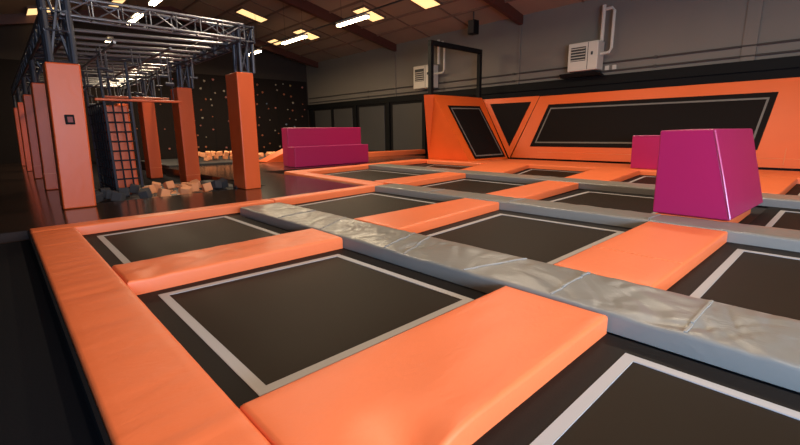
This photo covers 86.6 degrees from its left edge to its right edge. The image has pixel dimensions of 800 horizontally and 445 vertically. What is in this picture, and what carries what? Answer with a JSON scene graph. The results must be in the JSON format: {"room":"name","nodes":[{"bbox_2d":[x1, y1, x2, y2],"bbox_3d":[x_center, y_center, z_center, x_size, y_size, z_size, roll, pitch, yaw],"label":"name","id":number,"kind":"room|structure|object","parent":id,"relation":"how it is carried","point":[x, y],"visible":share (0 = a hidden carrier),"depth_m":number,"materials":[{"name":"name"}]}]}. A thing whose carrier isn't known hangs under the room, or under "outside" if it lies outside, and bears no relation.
{"room":"indoor trampoline park","nodes":[
{"label":"indoor trampoline park","id":0,"kind":"room"},
{"bbox_2d":[0,240,100,444],"bbox_3d":[-0.447,1.659,0.046,1.500,0.250,16.200,-12,16,-42],"label":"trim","id":1,"kind":"structure","parent":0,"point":[43,402],"depth_m":2.79,"materials":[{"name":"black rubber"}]},
{"bbox_2d":[27,231,110,444],"bbox_3d":[-1.845,0.961,2.485,0.021,0.124,10.800,-12,16,-42],"label":"skirt","id":2,"kind":"object","parent":1,"relation":"on","point":[99,426],"visible":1,"depth_m":2.65,"materials":[{"name":"black rubber"}]},
{"bbox_2d":[92,162,179,189],"bbox_3d":[-1.522,-1.330,15.069,21.300,0.200,40.400,-12,16,-42],"label":"floor","id":3,"kind":"structure","parent":0,"point":[147,181],"depth_m":16.94,"materials":[{"name":"black rubber"}]},
{"bbox_2d":[0,163,60,212],"bbox_3d":[-13.935,-1.471,15.217,2.250,0.360,19.750,-12,16,-42],"label":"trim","id":4,"kind":"structure","parent":3,"relation":"on","point":[19,190],"depth_m":10.79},
{"bbox_2d":[13,108,25,165],"bbox_3d":[-18.122,-4.120,20.503,0.638,2.708,0.508,-12,16,-42],"label":"pillar","id":5,"kind":"structure","parent":4,"relation":"on","point":[15,110],"depth_m":20.20,"materials":[{"name":"orange plastic"}]},
{"bbox_2d":[17,102,32,170],"bbox_3d":[-15.110,-3.487,17.359,0.638,2.708,0.508,-12,16,-42],"label":"pillar","id":6,"kind":"structure","parent":4,"relation":"on","point":[20,107],"depth_m":17.07,"materials":[{"name":"orange plastic"}]},
{"bbox_2d":[22,94,42,178],"bbox_3d":[-12.098,-2.853,14.215,0.638,2.708,0.508,-12,16,-42],"label":"pillar","id":7,"kind":"structure","parent":4,"relation":"on","point":[27,99],"depth_m":13.94,"materials":[{"name":"orange plastic"}]},
{"bbox_2d":[10,0,255,107],"bbox_3d":[-11.048,-5.348,15.277,4.037,1.872,17.900,-12,16,-42],"label":"rig","id":8,"kind":"object","parent":7,"relation":"on","point":[30,70],"depth_m":10.25,"materials":[{"name":"grey metal"}]},
{"bbox_2d":[104,61,168,99],"bbox_3d":[-8.088,-4.296,12.937,1.800,1.020,0.120,-12,16,-42],"label":"beam","id":9,"kind":"structure","parent":8,"relation":"hanging from","point":[123,97],"depth_m":13.11,"materials":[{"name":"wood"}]},
{"bbox_2d":[94,47,181,102],"bbox_3d":[-6.771,-3.764,10.947,2.000,1.260,0.120,-12,16,-42],"label":"beam","id":10,"kind":"structure","parent":8,"relation":"hanging from","point":[95,99],"depth_m":11.04,"materials":[{"name":"orange metal"}]},
{"bbox_2d":[30,83,57,189],"bbox_3d":[-9.222,-2.248,11.214,0.638,2.708,0.508,-12,16,-42],"label":"pillar","id":11,"kind":"structure","parent":4,"relation":"on","point":[38,93],"depth_m":10.95,"materials":[{"name":"orange plastic"}]},
{"bbox_2d":[93,109,113,189],"bbox_3d":[-8.203,-1.972,12.176,0.500,2.440,1.400,-12,16,-42],"label":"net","id":12,"kind":"object","parent":3,"relation":"on","point":[100,109],"visible":0.04,"depth_m":11.85,"materials":[{"name":"fabric"}]},
{"bbox_2d":[81,60,143,193],"bbox_3d":[-7.953,-2.449,11.760,0.654,3.540,2.470,-12,16,-42],"label":"net","id":13,"kind":"object","parent":3,"relation":"on","point":[108,132],"visible":0.8,"depth_m":11.11,"materials":[{"name":"black fabric"}]},
{"bbox_2d":[102,105,138,187],"bbox_3d":[-7.465,-1.835,11.371,0.520,2.490,0.500,-12,16,-42],"label":"pillar","id":14,"kind":"structure","parent":3,"relation":"on","point":[120,126],"depth_m":11.15,"materials":[{"name":"orange plastic"}]},
{"bbox_2d":[137,99,162,178],"bbox_3d":[-10.144,-3.412,17.234,0.484,3.180,0.708,-12,16,-42],"label":"pillar","id":15,"kind":"structure","parent":3,"relation":"on","point":[147,116],"depth_m":17.01,"materials":[{"name":"orange plastic"}]},
{"bbox_2d":[0,180,363,243],"bbox_3d":[-4.299,-0.320,9.231,7.950,0.360,2.330,-12,16,-42],"label":"trim","id":16,"kind":"structure","parent":3,"relation":"on","point":[14,226],"depth_m":8.38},
{"bbox_2d":[42,62,95,208],"bbox_3d":[-6.405,-1.650,8.248,0.638,2.708,0.527,-12,16,-42],"label":"pillar","id":17,"kind":"structure","parent":16,"relation":"on","point":[63,81],"depth_m":8.06,"materials":[{"name":"orange plastic"}]},
{"bbox_2d":[225,72,260,189],"bbox_3d":[-3.973,-2.289,10.777,0.454,2.830,0.700,-12,16,-42],"label":"pillar","id":18,"kind":"structure","parent":16,"relation":"on","point":[239,85],"depth_m":10.55,"materials":[{"name":"orange plastic"}]},
{"bbox_2d":[170,87,200,181],"bbox_3d":[-7.063,-2.764,14.019,0.484,3.180,0.708,-12,16,-42],"label":"pillar","id":19,"kind":"structure","parent":3,"relation":"on","point":[183,113],"depth_m":13.77,"materials":[{"name":"orange plastic"}]},
{"bbox_2d":[180,185,191,194],"bbox_3d":[-5.329,-0.787,10.590,0.249,0.282,0.252,-2,12,-4],"label":"cube","id":20,"kind":"object","parent":3,"relation":"on","point":[184,189],"visible":0.77,"depth_m":10.51,"materials":[{"name":"brown"}]},
{"bbox_2d":[141,154,265,174],"bbox_3d":[-8.153,-3.380,23.486,9.900,0.450,5.300,-12,16,-42],"label":"platform","id":21,"kind":"object","parent":3,"relation":"on","point":[166,163],"visible":0.09,"depth_m":20.27,"materials":[{"name":"fabric"}]},
{"bbox_2d":[165,155,427,185],"bbox_3d":[-2.303,-2.436,18.926,12.350,0.360,9.400,-12,16,-42],"label":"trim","id":22,"kind":"structure","parent":3,"relation":"on","point":[272,173],"depth_m":16.77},
{"bbox_2d":[259,148,282,162],"bbox_3d":[-5.758,-3.556,21.130,2.300,0.998,1.095,-12,16,-42],"label":"pad","id":23,"kind":"object","parent":22,"relation":"on","point":[277,156],"visible":0.29,"depth_m":20.67,"materials":[{"name":"orange plastic"}]},
{"bbox_2d":[282,127,368,166],"bbox_3d":[-3.273,-3.396,18.805,3.929,1.585,1.367,-12,16,-42],"label":"step block","id":24,"kind":"object","parent":22,"relation":"on","point":[302,147],"visible":0.99,"depth_m":18.28,"materials":[{"name":"plastic"}]},
{"bbox_2d":[368,149,424,156],"bbox_3d":[-0.866,-4.015,24.673,5.756,0.264,0.598,-11,15,-38],"label":"pad","id":25,"kind":"object","parent":22,"relation":"on","point":[417,151],"visible":0.66,"depth_m":24.79,"materials":[{"name":"orange plastic"}]},
{"bbox_2d":[82,163,799,394],"bbox_3d":[3.761,-0.400,9.401,17.750,0.220,21.400,-12,16,-42],"label":"trim","id":26,"kind":"structure","parent":3,"relation":"on","point":[757,210],"depth_m":6.97,"materials":[{"name":"black plastic"}]},
{"bbox_2d":[111,192,125,201],"bbox_3d":[-6.385,-0.566,9.633,0.246,0.281,0.254,-2,12,-7],"label":"cube","id":27,"kind":"object","parent":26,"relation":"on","point":[116,196],"visible":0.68,"depth_m":9.54,"materials":[{"name":"grey"}]},
{"bbox_2d":[138,189,152,198],"bbox_3d":[-6.008,-0.655,10.024,0.243,0.270,0.244,-2,12,-7],"label":"cube","id":28,"kind":"object","parent":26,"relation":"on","point":[146,193],"visible":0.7,"depth_m":9.94,"materials":[{"name":"grey"}]},
{"bbox_2d":[31,227,270,444],"bbox_3d":[-1.535,0.926,2.550,0.520,0.159,10.480,-12,16,-42],"label":"pad","id":29,"kind":"object","parent":26,"relation":"on","point":[146,388],"visible":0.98,"depth_m":2.55,"materials":[{"name":"leather"}]},
{"bbox_2d":[29,199,273,234],"bbox_3d":[-4.047,-0.111,7.542,3.840,0.154,0.390,-12,16,-42],"label":"pad","id":30,"kind":"object","parent":26,"relation":"on","point":[112,224],"visible":0.86,"depth_m":7.22,"materials":[{"name":"orange plastic"}]},
{"bbox_2d":[83,213,290,267],"bbox_3d":[-3.130,0.226,6.340,2.446,0.036,2.896,-12,16,-42],"label":"trampoline","id":31,"kind":"object","parent":26,"relation":"on","point":[124,246],"visible":0.58,"depth_m":6.35,"materials":[{"name":"black"}]},
{"bbox_2d":[112,228,342,294],"bbox_3d":[-1.892,0.388,5.053,2.455,0.168,0.780,-12,16,-42],"label":"pad","id":32,"kind":"object","parent":26,"relation":"on","point":[168,271],"visible":0.97,"depth_m":4.74,"materials":[{"name":"plastic"}]},
{"bbox_2d":[137,248,486,408],"bbox_3d":[-0.829,0.710,3.940,2.446,0.036,2.616,-12,16,-42],"label":"trampoline","id":33,"kind":"object","parent":26,"relation":"on","point":[256,332],"visible":0.71,"depth_m":3.61,"materials":[{"name":"black"}]},
{"bbox_2d":[284,165,367,174],"bbox_3d":[-2.691,-1.999,16.228,0.743,0.153,3.725,10,16,41],"label":"pad","id":34,"kind":"object","parent":26,"relation":"on","point":[351,167],"visible":0.93,"depth_m":16.08,"materials":[{"name":"orange plastic"}]},
{"bbox_2d":[270,184,383,204],"bbox_3d":[-1.587,-0.679,10.021,0.317,0.153,3.266,10,16,41],"label":"pad","id":35,"kind":"object","parent":26,"relation":"on","point":[322,195],"visible":0.88,"depth_m":9.71,"materials":[{"name":"orange plastic"}]},
{"bbox_2d":[293,172,384,184],"bbox_3d":[-2.058,-1.313,12.998,0.549,0.153,4.576,-11,16,-38],"label":"pad","id":36,"kind":"object","parent":26,"relation":"on","point":[302,174],"visible":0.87,"depth_m":12.62,"materials":[{"name":"orange plastic"}]},
{"bbox_2d":[293,192,444,218],"bbox_3d":[-0.693,-0.351,8.860,2.996,0.036,3.007,-12,16,-42],"label":"trampoline","id":37,"kind":"object","parent":26,"relation":"on","point":[371,203],"visible":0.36,"depth_m":8.96,"materials":[{"name":"black"}]},
{"bbox_2d":[324,169,425,180],"bbox_3d":[-0.899,-1.613,14.734,3.365,0.036,4.367,-12,16,-42],"label":"trampoline","id":38,"kind":"object","parent":26,"relation":"on","point":[368,174],"visible":0.37,"depth_m":15.06,"materials":[{"name":"black"}]},
{"bbox_2d":[360,159,431,168],"bbox_3d":[-0.223,-2.695,19.292,0.949,0.153,4.200,11,17,43],"label":"pad","id":39,"kind":"object","parent":26,"relation":"on","point":[412,161],"visible":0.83,"depth_m":19.29,"materials":[{"name":"orange plastic"}]},
{"bbox_2d":[375,172,465,185],"bbox_3d":[0.761,-1.293,12.714,0.979,0.154,3.351,11,17,44],"label":"pad","id":40,"kind":"object","parent":26,"relation":"on","point":[418,180],"visible":0.88,"depth_m":12.39,"materials":[{"name":"plastic"}]},
{"bbox_2d":[240,286,607,444],"bbox_3d":[0.366,0.876,2.669,2.415,0.153,0.900,-12,16,-42],"label":"pad","id":41,"kind":"object","parent":26,"relation":"on","point":[449,378],"visible":1,"depth_m":2.38,"materials":[{"name":"leather"}]},
{"bbox_2d":[355,198,498,232],"bbox_3d":[0.657,-0.139,7.362,2.875,0.154,1.060,-12,16,-42],"label":"pad","id":42,"kind":"object","parent":26,"relation":"on","point":[419,219],"visible":0.91,"depth_m":7.05,"materials":[{"name":"plastic"}]},
{"bbox_2d":[423,164,472,169],"bbox_3d":[1.807,-2.192,17.245,2.793,0.036,3.822,-12,16,-42],"label":"trampoline","id":43,"kind":"object","parent":26,"relation":"on","point":[458,167],"visible":0.3,"depth_m":18.01,"materials":[{"name":"black"}]},
{"bbox_2d":[427,159,488,165],"bbox_3d":[2.477,-2.668,18.994,0.660,0.152,3.280,-12,16,-42],"label":"pad","id":44,"kind":"object","parent":26,"relation":"on","point":[444,162],"visible":0.91,"depth_m":18.70,"materials":[{"name":"orange plastic"}]},
{"bbox_2d":[424,95,507,160],"bbox_3d":[3.418,-4.478,20.427,4.780,3.100,2.800,-12,16,-42],"label":"trampoline","id":45,"kind":"object","parent":26,"relation":"on","point":[458,128],"visible":0.87,"depth_m":19.66,"materials":[{"name":"orange plastic"}]},
{"bbox_2d":[428,40,481,97],"bbox_3d":[2.682,-7.181,20.156,3.760,2.320,0.200,-12,16,-42],"label":"goal frame","id":46,"kind":"object","parent":45,"relation":"on","point":[431,43],"visible":0.98,"depth_m":19.38,"materials":[{"name":"black"}]},
{"bbox_2d":[483,96,539,157],"bbox_3d":[5.400,-4.655,20.904,1.400,2.850,2.900,-12,16,-42],"label":"panel","id":47,"kind":"object","parent":45,"relation":"attached to","point":[509,116],"visible":0.96,"depth_m":20.45,"materials":[{"name":"orange plastic"}]},
{"bbox_2d":[420,178,527,193],"bbox_3d":[1.958,-0.953,11.481,3.285,0.036,3.017,-12,16,-42],"label":"trampoline","id":48,"kind":"object","parent":26,"relation":"on","point":[482,186],"visible":0.37,"depth_m":11.76,"materials":[{"name":"black"}]},
{"bbox_2d":[460,163,528,173],"bbox_3d":[3.529,-1.997,15.799,1.751,0.154,4.146,6,14,29],"label":"pad","id":49,"kind":"object","parent":26,"relation":"on","point":[488,167],"visible":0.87,"depth_m":15.47,"materials":[{"name":"plastic"}]},
{"bbox_2d":[240,202,799,391],"bbox_3d":[0.507,0.387,4.867,0.815,0.180,9.350,-12,16,-42],"label":"pad","id":50,"kind":"object","parent":26,"relation":"on","point":[751,343],"visible":1,"depth_m":3.48,"materials":[{"name":"leather"}]},
{"bbox_2d":[417,210,632,264],"bbox_3d":[1.749,0.174,6.260,2.926,0.036,2.557,-12,16,-42],"label":"trampoline","id":51,"kind":"object","parent":26,"relation":"on","point":[550,240],"visible":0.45,"depth_m":6.21,"materials":[{"name":"black"}]},
{"bbox_2d":[486,180,578,199],"bbox_3d":[3.210,-0.747,10.021,0.898,0.153,3.226,10,16,42],"label":"pad","id":52,"kind":"object","parent":26,"relation":"on","point":[540,190],"visible":0.87,"depth_m":9.75,"materials":[{"name":"plastic"}]},
{"bbox_2d":[513,168,584,177],"bbox_3d":[4.854,-1.616,14.368,2.586,0.036,4.012,9,15,37],"label":"trampoline","id":53,"kind":"object","parent":26,"relation":"on","point":[530,171],"visible":0.37,"depth_m":14.88,"materials":[{"name":"black"}]},
{"bbox_2d":[369,164,799,208],"bbox_3d":[4.258,-1.164,11.823,0.839,0.180,16.254,-11,16,-39],"label":"pad","id":54,"kind":"object","parent":26,"relation":"on","point":[772,200],"visible":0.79,"depth_m":11.19,"materials":[{"name":"plastic"}]},
{"bbox_2d":[375,184,799,251],"bbox_3d":[3.051,-0.202,7.431,0.665,0.181,10.100,-12,16,-42],"label":"pad","id":55,"kind":"object","parent":26,"relation":"on","point":[754,235],"visible":0.96,"depth_m":6.81,"materials":[{"name":"plastic"}]},
{"bbox_2d":[541,189,657,213],"bbox_3d":[4.412,-0.411,8.798,3.114,0.036,2.466,-12,16,-42],"label":"trampoline","id":56,"kind":"object","parent":26,"relation":"on","point":[642,203],"visible":0.37,"depth_m":9.06,"materials":[{"name":"black"}]},
{"bbox_2d":[565,168,639,181],"bbox_3d":[6.145,-1.423,12.963,1.372,0.154,3.781,9,16,40],"label":"pad","id":57,"kind":"object","parent":26,"relation":"on","point":[603,174],"visible":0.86,"depth_m":12.67,"materials":[{"name":"plastic"}]},
{"bbox_2d":[472,334,799,444],"bbox_3d":[1.515,1.208,1.472,2.416,0.036,2.496,-12,16,-42],"label":"trampoline","id":58,"kind":"object","parent":26,"relation":"on","point":[618,391],"visible":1,"depth_m":2.33,"materials":[{"name":"black"}]},
{"bbox_2d":[621,175,655,183],"bbox_3d":[7.397,-1.056,11.599,3.731,0.036,2.767,-12,16,-42],"label":"trampoline","id":59,"kind":"object","parent":26,"relation":"on","point":[642,179],"visible":0.24,"depth_m":12.52,"materials":[{"name":"black"}]},
{"bbox_2d":[554,221,727,289],"bbox_3d":[2.945,0.337,4.989,2.895,0.160,0.960,-12,16,-42],"label":"pad","id":60,"kind":"object","parent":26,"relation":"on","point":[652,254],"visible":0.92,"depth_m":4.66,"materials":[{"name":"plastic"}]},
{"bbox_2d":[483,159,799,183],"bbox_3d":[9.132,-1.720,14.141,2.390,0.153,14.200,-12,16,-42],"label":"pad","id":61,"kind":"object","parent":26,"relation":"on","point":[536,164],"visible":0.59,"depth_m":15.62,"materials":[{"name":"orange plastic"}]},
{"bbox_2d":[630,135,659,168],"bbox_3d":[8.782,-2.325,13.999,1.002,1.083,1.849,-12,16,-42],"label":"block","id":62,"kind":"object","parent":61,"relation":"on","point":[645,148],"visible":0.44,"depth_m":14.02,"materials":[{"name":"plastic"}]},
{"bbox_2d":[511,77,799,170],"bbox_3d":[11.038,-3.369,15.006,1.450,3.000,15.300,-12,16,-42],"label":"trampoline","id":63,"kind":"object","parent":26,"relation":"on","point":[596,127],"visible":0.82,"depth_m":16.00,"materials":[{"name":"orange plastic"}]},
{"bbox_2d":[656,209,750,222],"bbox_3d":[5.127,-0.157,7.149,1.940,0.153,0.960,-12,16,-42],"label":"pad","id":64,"kind":"object","parent":26,"relation":"on","point":[739,218],"visible":0.12,"depth_m":6.64,"materials":[{"name":"plastic"}]},
{"bbox_2d":[653,128,762,220],"bbox_3d":[5.222,-0.899,7.079,2.247,1.307,1.173,-12,16,-42],"label":"block","id":65,"kind":"object","parent":64,"relation":"on","point":[703,173],"visible":1,"depth_m":6.47,"materials":[{"name":"plastic"}]},
{"bbox_2d":[666,242,799,319],"bbox_3d":[4.163,0.682,3.741,2.926,0.036,2.666,-12,16,-42],"label":"trampoline","id":66,"kind":"object","parent":26,"relation":"on","point":[765,280],"visible":0.55,"depth_m":4.22,"materials":[{"name":"black"}]},
{"bbox_2d":[748,206,799,229],"bbox_3d":[6.905,0.138,6.084,2.956,0.036,2.816,-12,16,-42],"label":"trampoline","id":67,"kind":"object","parent":26,"relation":"on","point":[787,218],"visible":0.64,"depth_m":7.00,"materials":[{"name":"black"}]},
{"bbox_2d":[759,176,796,194],"bbox_3d":[8.605,-0.882,10.286,3.760,0.154,1.230,-12,16,-42],"label":"pad","id":68,"kind":"object","parent":26,"relation":"on","point":[772,185],"visible":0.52,"depth_m":10.02,"materials":[{"name":"plastic"}]},
{"bbox_2d":[785,184,799,195],"bbox_3d":[10.060,-0.469,8.691,3.911,0.036,3.196,-12,16,-42],"label":"trampoline","id":69,"kind":"object","parent":26,"relation":"on","point":[795,190],"visible":0.29,"depth_m":9.86,"materials":[{"name":"black"}]},
{"bbox_2d":[0,18,309,164],"bbox_3d":[-15.351,-8.941,28.415,20.900,9.449,0.200,-12,16,-42],"label":"wall","id":70,"kind":"structure","parent":0,"point":[13,38],"depth_m":27.89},
{"bbox_2d":[0,59,308,163],"bbox_3d":[-15.075,-7.224,28.735,20.200,5.650,0.175,-12,16,-42],"label":"wall","id":71,"kind":"structure","parent":70,"relation":"attached to","point":[271,119],"depth_m":29.84,"materials":[{"name":"black"}]},
{"bbox_2d":[256,0,365,39],"bbox_3d":[2.334,-10.298,16.955,0.070,0.110,40.000,-12,16,-42],"label":"trim","id":72,"kind":"structure","parent":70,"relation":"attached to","point":[358,1],"depth_m":24.96,"materials":[{"name":"brown"}]},
{"bbox_2d":[273,0,458,53],"bbox_3d":[3.944,-10.164,18.525,0.070,0.110,40.000,-12,16,-42],"label":"beam","id":73,"kind":"structure","parent":70,"relation":"attached to","point":[449,1],"depth_m":23.97,"materials":[{"name":"brown"}]},
{"bbox_2d":[288,0,514,59],"bbox_3d":[4.822,-10.091,19.381,0.070,0.110,40.000,-12,16,-42],"label":"beam","id":74,"kind":"structure","parent":70,"relation":"attached to","point":[506,1],"depth_m":23.52,"materials":[{"name":"brown"}]},
{"bbox_2d":[157,188,170,196],"bbox_3d":[-5.696,-0.707,10.241,0.213,0.257,0.254,8,15,36],"label":"cube","id":75,"kind":"object","parent":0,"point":[161,192],"visible":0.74,"depth_m":10.16,"materials":[{"name":"brown"}]},
{"bbox_2d":[0,0,586,64],"bbox_3d":[-1.640,-9.614,13.285,20.900,2.449,40.000,-12,16,-42],"label":"ceiling","id":76,"kind":"structure","parent":0,"point":[276,22],"depth_m":24.11,"materials":[{"name":"wood"}]},
{"bbox_2d":[25,5,58,14],"bbox_3d":[-18.655,-10.874,22.060,1.300,0.396,3.100,-12,16,-42],"label":"light panel","id":77,"kind":"object","parent":76,"relation":"hanging from","point":[30,10],"visible":0.39,"depth_m":21.18,"materials":[{"name":"yellow"}]},
{"bbox_2d":[27,8,53,14],"bbox_3d":[-18.654,-10.844,22.066,1.200,0.294,3.000,-12,16,-42],"label":"diffuser","id":78,"kind":"object","parent":77,"relation":"attached to","point":[30,11],"depth_m":21.32,"materials":[{"name":"yellow"}]},
{"bbox_2d":[0,6,170,24],"bbox_3d":[-17.973,-11.166,22.934,10.450,2.719,0.240,-12,16,-42],"label":"trim","id":79,"kind":"structure","parent":76,"relation":"attached to","point":[20,18],"depth_m":23.25,"materials":[{"name":"metal"}]},
{"bbox_2d":[235,6,268,22],"bbox_3d":[-8.877,-12.435,25.446,1.650,0.473,1.000,-12,16,-42],"label":"light panel","id":80,"kind":"object","parent":76,"relation":"hanging from","point":[241,10],"visible":1,"depth_m":25.32,"materials":[{"name":"yellow"}]},
{"bbox_2d":[237,9,266,21],"bbox_3d":[-8.877,-12.405,25.452,1.550,0.371,0.900,-12,16,-42],"label":"diffuser","id":81,"kind":"object","parent":80,"relation":"attached to","point":[248,13],"depth_m":25.35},
{"bbox_2d":[281,9,307,44],"bbox_3d":[-5.628,-10.704,22.260,0.260,2.254,2.400,-12,16,-42],"label":"tube light","id":82,"kind":"object","parent":76,"relation":"hanging from","point":[301,36],"visible":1,"depth_m":22.25,"materials":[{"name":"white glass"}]},
{"bbox_2d":[292,27,320,39],"bbox_3d":[-6.034,-12.144,27.354,1.450,0.429,1.150,-12,16,-42],"label":"light panel","id":83,"kind":"object","parent":76,"relation":"hanging from","point":[311,36],"visible":0.9,"depth_m":27.18,"materials":[{"name":"yellow"}]},
{"bbox_2d":[293,30,318,39],"bbox_3d":[-6.034,-12.114,27.360,1.350,0.327,1.050,-12,16,-42],"label":"diffuser","id":84,"kind":"object","parent":83,"relation":"attached to","point":[311,36],"depth_m":27.23,"materials":[{"name":"yellow"}]},
{"bbox_2d":[248,0,402,51],"bbox_3d":[1.949,-8.255,14.549,0.080,0.040,34.500,-12,16,-42],"label":"cable tray","id":85,"kind":"object","parent":76,"relation":"attached to","point":[397,0],"visible":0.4,"depth_m":19.81,"materials":[{"name":"grey"}]},
{"bbox_2d":[336,0,369,26],"bbox_3d":[-2.137,-9.970,18.616,0.260,2.254,2.200,-12,16,-42],"label":"tube light","id":86,"kind":"object","parent":76,"relation":"hanging from","point":[363,16],"visible":1,"depth_m":18.66,"materials":[{"name":"white glass"}]},
{"bbox_2d":[351,5,385,21],"bbox_3d":[-1.685,-11.231,22.853,1.500,0.440,1.100,-12,16,-42],"label":"light panel","id":87,"kind":"object","parent":76,"relation":"hanging from","point":[374,16],"visible":0.9,"depth_m":22.68,"materials":[{"name":"yellow"}]},
{"bbox_2d":[410,0,441,9],"bbox_3d":[1.209,-10.659,20.423,1.200,0.374,1.100,-12,16,-42],"label":"light panel","id":88,"kind":"object","parent":76,"relation":"hanging from","point":[425,4],"visible":1,"depth_m":20.56,"materials":[{"name":"yellow"}]},
{"bbox_2d":[468,11,478,34],"bbox_3d":[3.635,-9.875,21.016,0.415,1.058,0.400,-12,16,-42],"label":"loudspeaker","id":89,"kind":"object","parent":76,"relation":"hanging from","point":[473,25],"visible":1,"depth_m":20.92,"materials":[{"name":"black"}]},
{"bbox_2d":[306,0,799,158],"bbox_3d":[6.115,-6.548,21.334,0.200,7.150,40.000,-12,16,-42],"label":"wall","id":90,"kind":"structure","parent":0,"point":[643,28],"depth_m":18.96,"materials":[{"name":"paint"}]},
{"bbox_2d":[170,6,317,67],"bbox_3d":[-10.358,-12.777,29.907,10.450,2.719,0.240,-12,16,-42],"label":"beam","id":91,"kind":"structure","parent":90,"relation":"attached to","point":[271,48],"depth_m":30.58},
{"bbox_2d":[199,1,339,57],"bbox_3d":[-8.306,-12.525,27.724,10.450,2.349,0.060,-12,16,-42],"label":"trim","id":92,"kind":"structure","parent":90,"relation":"attached to","point":[199,1],"depth_m":27.14,"materials":[{"name":"brown"}]},
{"bbox_2d":[250,0,365,51],"bbox_3d":[-6.184,-12.079,25.509,10.450,2.349,0.060,-12,16,-42],"label":"trim","id":93,"kind":"structure","parent":90,"relation":"attached to","point":[250,0],"depth_m":25.92,"materials":[{"name":"brown"}]},
{"bbox_2d":[315,110,330,127],"bbox_3d":[-6.139,-7.480,34.316,0.050,3.050,2.400,-12,16,-42],"label":"wall panel","id":94,"kind":"object","parent":90,"relation":"attached to","point":[322,118],"depth_m":34.13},
{"bbox_2d":[279,0,396,51],"bbox_3d":[-4.127,-11.466,23.404,10.450,2.719,0.240,-12,16,-42],"label":"beam","id":95,"kind":"structure","parent":90,"relation":"attached to","point":[306,6],"depth_m":23.75,"materials":[{"name":"wood"}]},
{"bbox_2d":[334,108,352,126],"bbox_3d":[-4.308,-7.095,32.405,0.050,3.050,2.350,-12,16,-42],"label":"wall panel","id":96,"kind":"object","parent":90,"relation":"attached to","point":[342,117],"depth_m":32.15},
{"bbox_2d":[359,106,384,150],"bbox_3d":[-1.980,-6.605,29.976,0.050,3.050,2.750,-12,16,-42],"label":"wall panel","id":97,"kind":"object","parent":90,"relation":"attached to","point":[372,119],"depth_m":29.84,"materials":[{"name":"grey"}]},
{"bbox_2d":[386,103,390,150],"bbox_3d":[-0.756,-6.293,28.658,0.120,3.460,0.260,-12,16,-42],"label":"trim","id":98,"kind":"structure","parent":90,"relation":"attached to","point":[387,104],"depth_m":28.57,"materials":[{"name":"black"}]},
{"bbox_2d":[363,1,429,37],"bbox_3d":[-2.076,-11.214,21.222,10.450,2.349,0.060,-12,16,-42],"label":"trim","id":99,"kind":"structure","parent":90,"relation":"attached to","point":[363,1],"depth_m":23.08,"materials":[{"name":"brown"}]},
{"bbox_2d":[393,103,421,150],"bbox_3d":[0.467,-6.090,27.421,0.050,3.050,2.700,-12,16,-42],"label":"panel","id":100,"kind":"object","parent":90,"relation":"attached to","point":[407,118],"depth_m":27.35,"materials":[{"name":"grey"}]},
{"bbox_2d":[422,100,425,155],"bbox_3d":[1.504,-5.817,26.300,0.120,3.460,0.260,-12,16,-42],"label":"trim","id":101,"kind":"structure","parent":90,"relation":"attached to","point":[423,104],"depth_m":26.25,"materials":[{"name":"black"}]},
{"bbox_2d":[413,40,444,89],"bbox_3d":[1.803,-9.155,24.703,0.784,2.550,2.230,-12,16,-42],"label":"wall heater","id":102,"kind":"object","parent":90,"relation":"attached to","point":[420,73],"visible":0.81,"depth_m":24.75,"materials":[{"name":"beige metal"}]},
{"bbox_2d":[415,68,423,81],"bbox_3d":[1.132,-8.670,25.009,0.065,0.690,0.725,-12,16,-42],"label":"grille","id":103,"kind":"object","parent":102,"relation":"attached to","point":[419,72],"depth_m":24.98,"materials":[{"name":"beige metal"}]},
{"bbox_2d":[483,0,522,24],"bbox_3d":[2.069,-10.162,16.938,10.450,2.719,0.240,-12,16,-42],"label":"beam","id":104,"kind":"structure","parent":90,"relation":"attached to","point":[506,9],"depth_m":19.67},
{"bbox_2d":[517,25,521,83],"bbox_3d":[5.890,-8.211,20.994,0.070,2.850,0.100,-12,16,-42],"label":"trim","id":105,"kind":"structure","parent":90,"relation":"attached to","point":[520,26],"depth_m":20.93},
{"bbox_2d":[307,55,799,109],"bbox_3d":[6.003,-6.735,21.189,0.100,0.360,40.000,-12,16,-42],"label":"trim","id":106,"kind":"structure","parent":90,"relation":"attached to","point":[791,61],"depth_m":17.95,"materials":[{"name":"black"}]},
{"bbox_2d":[309,38,799,98],"bbox_3d":[6.010,-7.396,21.027,0.098,0.100,39.550,-12,16,-42],"label":"conduit pipe","id":107,"kind":"object","parent":90,"relation":"attached to","point":[791,40],"visible":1,"depth_m":17.36,"materials":[{"name":"grey"}]},
{"bbox_2d":[310,49,799,102],"bbox_3d":[6.014,-7.064,21.099,0.098,0.100,39.550,-12,16,-42],"label":"conduit pipe","id":108,"kind":"object","parent":90,"relation":"attached to","point":[798,50],"visible":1,"depth_m":17.54,"materials":[{"name":"grey"}]},
{"bbox_2d":[559,71,603,78],"bbox_3d":[7.953,-6.478,18.631,0.490,0.160,1.800,-12,16,-42],"label":"shelf bracket","id":109,"kind":"object","parent":90,"relation":"attached to","point":[589,73],"visible":1,"depth_m":18.54,"materials":[{"name":"black"}]},
{"bbox_2d":[567,4,615,72],"bbox_3d":[8.194,-7.777,18.041,0.784,2.520,1.760,-12,16,-42],"label":"wall heater","id":110,"kind":"object","parent":90,"relation":"attached to","point":[584,56],"visible":0.98,"depth_m":17.93,"materials":[{"name":"beige metal"}]},
{"bbox_2d":[570,46,585,61],"bbox_3d":[7.645,-7.221,18.230,0.065,0.570,0.640,-12,16,-42],"label":"grille","id":111,"kind":"object","parent":110,"relation":"attached to","point":[577,53],"depth_m":18.22,"materials":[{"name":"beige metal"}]},
{"bbox_2d":[740,0,763,60],"bbox_3d":[12.086,-6.907,14.527,0.070,2.850,0.400,-12,16,-42],"label":"trim","id":112,"kind":"structure","parent":90,"relation":"attached to","point":[755,7],"depth_m":14.55,"materials":[{"name":"metal"}]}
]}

